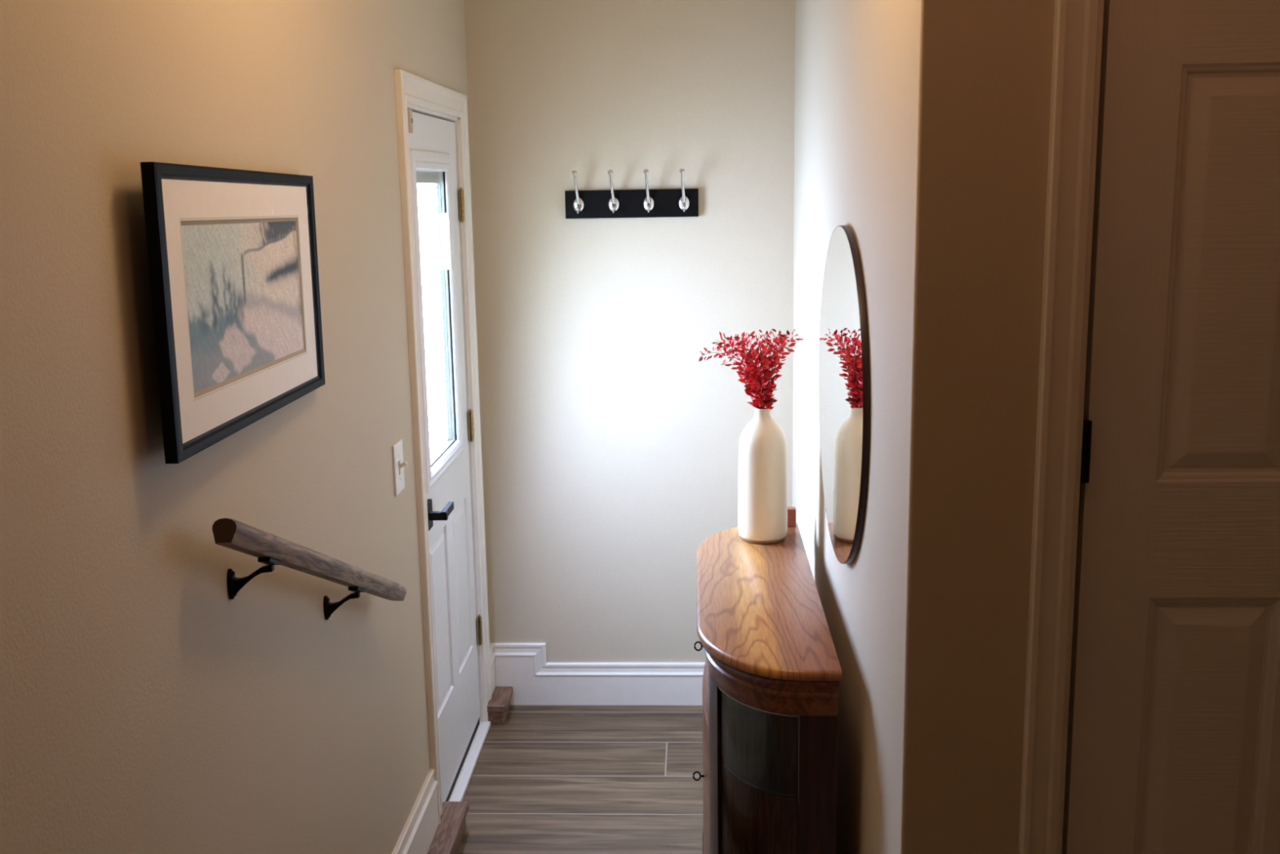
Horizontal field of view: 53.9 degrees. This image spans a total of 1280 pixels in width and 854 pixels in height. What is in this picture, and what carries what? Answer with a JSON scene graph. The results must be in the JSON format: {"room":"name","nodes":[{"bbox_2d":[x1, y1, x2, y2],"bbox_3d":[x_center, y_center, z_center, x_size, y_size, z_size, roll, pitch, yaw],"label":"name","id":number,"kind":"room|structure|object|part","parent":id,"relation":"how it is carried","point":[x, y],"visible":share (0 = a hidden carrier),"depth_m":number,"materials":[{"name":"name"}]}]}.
{"room":"entryway","nodes":[
{"label":"entryway","id":0,"kind":"room"},
{"bbox_2d":[0,0,490,853],"bbox_3d":[-0.761,0.245,1.559,0.140,2.900,6.104,0,11,3],"label":"wall","id":1,"kind":"structure","parent":0,"point":[145,708],"depth_m":1.90,"materials":[{"name":"beige paint"}]},
{"bbox_2d":[140,161,325,463],"bbox_3d":[-0.645,-0.218,2.094,0.019,0.432,0.804,-1,10,1],"label":"picture frame","id":2,"kind":"object","parent":1,"relation":"attached to","point":[233,253],"visible":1,"depth_m":1.97,"materials":[{"name":"black painted wood"},{"name":"white mat paper"},{"name":"glass"}]},
{"bbox_2d":[181,221,303,392],"bbox_3d":[-0.645,-0.217,2.090,0.001,0.253,0.594,-1,10,1],"label":"print","id":3,"kind":"object","parent":2,"relation":"attached to","point":[242,280],"depth_m":2.03},
{"bbox_2d":[212,517,406,619],"bbox_3d":[-0.612,0.271,2.410,0.082,0.469,1.038,0,11,3],"label":"handrail","id":4,"kind":"object","parent":1,"relation":"attached to","point":[270,549],"visible":1,"depth_m":2.15,"materials":[{"name":"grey wood"}]},
{"bbox_3d":[-0.632,0.242,2.065,0.072,0.073,0.055,0,11,3],"label":"bracket arm","id":5,"kind":"part","parent":4,"relation":"part of","materials":[{"name":"black metal"}]},
{"bbox_3d":[-0.608,0.356,2.590,0.072,0.073,0.055,0,11,3],"label":"bracket arm","id":6,"kind":"part","parent":4,"relation":"part of","materials":[{"name":"black metal"}]},
{"bbox_2d":[391,439,407,496],"bbox_3d":[-0.605,0.103,3.210,0.026,0.130,0.090,0,11,3],"label":"light switch","id":7,"kind":"object","parent":1,"relation":"attached to","point":[398,464],"visible":1,"depth_m":3.20,"materials":[{"name":"white plastic"}]},
{"bbox_2d":[391,768,438,853],"bbox_3d":[-0.611,1.172,2.963,0.019,0.172,1.283,0,11,3],"label":"baseboard","id":8,"kind":"structure","parent":1,"relation":"attached to","point":[416,836],"depth_m":3.40,"materials":[{"name":"white wood"}]},
{"bbox_2d":[394,69,491,824],"bbox_3d":[-0.649,0.068,3.883,0.159,2.174,0.942,0,11,3],"label":"trim","id":9,"kind":"structure","parent":1,"relation":"attached to","point":[420,95],"depth_m":3.65,"materials":[{"name":"white wood"}]},
{"bbox_2d":[408,111,482,802],"bbox_3d":[-0.587,0.100,3.898,0.106,2.062,0.782,0,11,3],"label":"door","id":10,"kind":"structure","parent":1,"relation":"in","point":[432,142],"depth_m":3.92,"materials":[{"name":"white paint"}]},
{"bbox_2d":[407,108,413,133],"bbox_3d":[-0.617,-0.812,3.344,0.024,0.062,0.032,0,11,3],"label":"sensor","id":11,"kind":"object","parent":10,"relation":"attached to","point":[409,111],"visible":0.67,"depth_m":3.33,"materials":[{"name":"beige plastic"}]},
{"bbox_2d":[417,183,448,456],"bbox_3d":[-0.629,-0.315,3.751,0.005,0.803,0.419,0,11,3],"label":"window","id":12,"kind":"structure","parent":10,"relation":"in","point":[430,192],"depth_m":3.84,"materials":[{"name":"white"}]},
{"bbox_3d":[-0.576,0.243,3.623,0.062,0.080,0.130,0,11,3],"label":"lever","id":13,"kind":"part","parent":10,"relation":"part of","materials":[{"name":"black metal"}]},
{"bbox_2d":[426,800,468,853],"bbox_3d":[-0.571,1.264,3.173,0.078,0.088,1.176,0,11,3],"label":"trim","id":14,"kind":"structure","parent":1,"relation":"attached to","point":[448,836],"depth_m":3.60,"materials":[{"name":"brown wood"}]},
{"bbox_2d":[448,720,490,801],"bbox_3d":[-0.628,1.123,4.093,0.164,0.022,0.784,0,11,3],"label":"trim","id":15,"kind":"structure","parent":1,"relation":"attached to","point":[458,793],"depth_m":4.15,"materials":[{"name":"white wood"}]},
{"bbox_2d":[489,644,495,695],"bbox_3d":[-0.541,0.884,4.572,0.019,0.158,0.110,0,11,3],"label":"baseboard","id":16,"kind":"structure","parent":1,"relation":"attached to","point":[492,655],"depth_m":4.58,"materials":[{"name":"white wood"}]},
{"bbox_2d":[487,686,512,724],"bbox_3d":[-0.510,1.006,4.554,0.080,0.075,0.178,0,11,3],"label":"trim","id":17,"kind":"structure","parent":1,"relation":"attached to","point":[498,707],"depth_m":4.48,"materials":[{"name":"brown wood"}]},
{"bbox_2d":[457,705,703,853],"bbox_3d":[-0.039,1.265,3.619,1.100,0.100,2.104,0,11,3],"label":"floor","id":18,"kind":"structure","parent":0,"point":[548,779],"depth_m":4.03,"materials":[{"name":"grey wood"}]},
{"bbox_2d":[692,523,841,853],"bbox_3d":[0.285,0.830,3.184,0.305,0.907,1.140,0,11,3],"label":"display cabinet","id":19,"kind":"object","parent":18,"relation":"on","point":[772,673],"visible":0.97,"depth_m":2.86,"materials":[{"name":"brown wood"}]},
{"bbox_3d":[0.176,0.909,3.203,0.032,0.508,0.486,0,11,3],"label":"cabinet door","id":20,"kind":"part","parent":19,"relation":"part of","materials":[{"name":"red wood"}]},
{"bbox_3d":[0.175,0.573,3.139,0.022,0.162,0.486,0,11,3],"label":"drawer","id":21,"kind":"part","parent":19,"relation":"part of","materials":[{"name":"red wood"}]},
{"bbox_3d":[0.175,0.886,2.878,0.028,0.685,0.143,-2,11,-4],"label":"post","id":22,"kind":"part","parent":19,"relation":"part of","materials":[{"name":"brown wood"}]},
{"bbox_2d":[737,407,787,543],"bbox_3d":[0.337,0.128,3.460,0.136,0.367,0.136,0,11,3],"label":"vase","id":23,"kind":"object","parent":19,"relation":"on","point":[762,468],"visible":1,"depth_m":3.41,"materials":[{"name":"beige ceramic"}]},
{"bbox_2d":[698,328,804,409],"bbox_3d":[0.302,-0.121,3.410,0.285,0.286,0.170,0,11,3],"label":"dried branches","id":24,"kind":"object","parent":23,"relation":"in","point":[759,378],"visible":0.99,"depth_m":3.38,"materials":[{"name":"red plant"}]},
{"bbox_3d":[0.249,-0.091,3.412,0.168,0.227,0.022,0,11,3],"label":"stem","id":25,"kind":"part","parent":24,"relation":"part of","materials":[{"name":"red plant"}]},
{"bbox_3d":[0.279,-0.107,3.393,0.103,0.266,0.052,0,11,3],"label":"stem","id":26,"kind":"part","parent":24,"relation":"part of","materials":[{"name":"red plant"}]},
{"bbox_3d":[0.349,-0.088,3.379,0.004,0.230,0.074,-6,12,-24],"label":"stem","id":27,"kind":"part","parent":24,"relation":"part of","materials":[{"name":"red plant"}]},
{"bbox_3d":[0.359,-0.110,3.389,0.070,0.270,0.044,0,11,3],"label":"stem","id":28,"kind":"part","parent":24,"relation":"part of","materials":[{"name":"red plant"}]},
{"bbox_3d":[0.287,0.449,3.111,0.281,0.082,1.128,0,11,3],"label":"cornice","id":29,"kind":"part","parent":19,"relation":"part of","materials":[{"name":"red wood"}]},
{"bbox_2d":[786,506,795,526],"bbox_3d":[0.431,0.257,3.613,0.030,0.052,0.030,0,11,3],"label":"wood block","id":30,"kind":"object","parent":19,"relation":"on","point":[791,510],"visible":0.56,"depth_m":3.60,"materials":[{"name":"brown wood"}]},
{"bbox_3d":[0.371,0.925,2.655,0.080,0.685,0.023,0,11,3],"label":"post","id":31,"kind":"part","parent":19,"relation":"part of","materials":[{"name":"brown wood"}]},
{"bbox_2d":[463,0,795,662],"bbox_3d":[0.054,-0.321,4.455,1.240,2.900,0.140,0,11,3],"label":"wall","id":32,"kind":"structure","parent":0,"point":[611,451],"depth_m":4.36,"materials":[{"name":"beige paint"}]},
{"bbox_2d":[489,642,705,705],"bbox_3d":[0.002,0.904,4.611,1.100,0.236,0.019,0,11,3],"label":"baseboard","id":33,"kind":"structure","parent":32,"relation":"attached to","point":[524,667],"depth_m":4.62,"materials":[{"name":"white wood"}]},
{"bbox_2d":[564,168,698,218],"bbox_3d":[-0.030,-0.786,4.250,0.454,0.160,0.094,0,11,3],"label":"coat rack","id":34,"kind":"object","parent":32,"relation":"attached to","point":[673,202],"visible":1,"depth_m":4.28,"materials":[{"name":"black wood"}]},
{"bbox_2d":[791,0,1054,853],"bbox_3d":[0.608,-0.088,3.182,0.256,2.900,2.399,0,11,3],"label":"wall","id":35,"kind":"structure","parent":0,"point":[922,127],"depth_m":2.05,"materials":[{"name":"beige paint"}]},
{"bbox_2d":[818,225,870,564],"bbox_3d":[0.452,-0.072,2.836,0.015,0.753,0.787,-1,11,2],"label":"mirror","id":36,"kind":"object","parent":35,"relation":"attached to","point":[844,370],"visible":1,"depth_m":2.72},
{"bbox_3d":[1.340,0.119,2.029,1.306,2.900,0.120,0,11,3],"label":"wall","id":37,"kind":"structure","parent":0,"visible":0},
{"bbox_2d":[1017,0,1104,853],"bbox_3d":[1.081,0.055,2.018,0.913,2.119,0.139,0,11,3],"label":"trim","id":38,"kind":"structure","parent":37,"relation":"attached to","point":[1077,33],"depth_m":1.96,"materials":[{"name":"wood"}]},
{"bbox_2d":[1061,0,1279,853],"bbox_3d":[1.077,0.091,2.000,0.766,2.032,0.058,0,11,3],"label":"door","id":39,"kind":"structure","parent":37,"relation":"in","point":[1173,740],"depth_m":1.99,"materials":[{"name":"white"}]}
]}

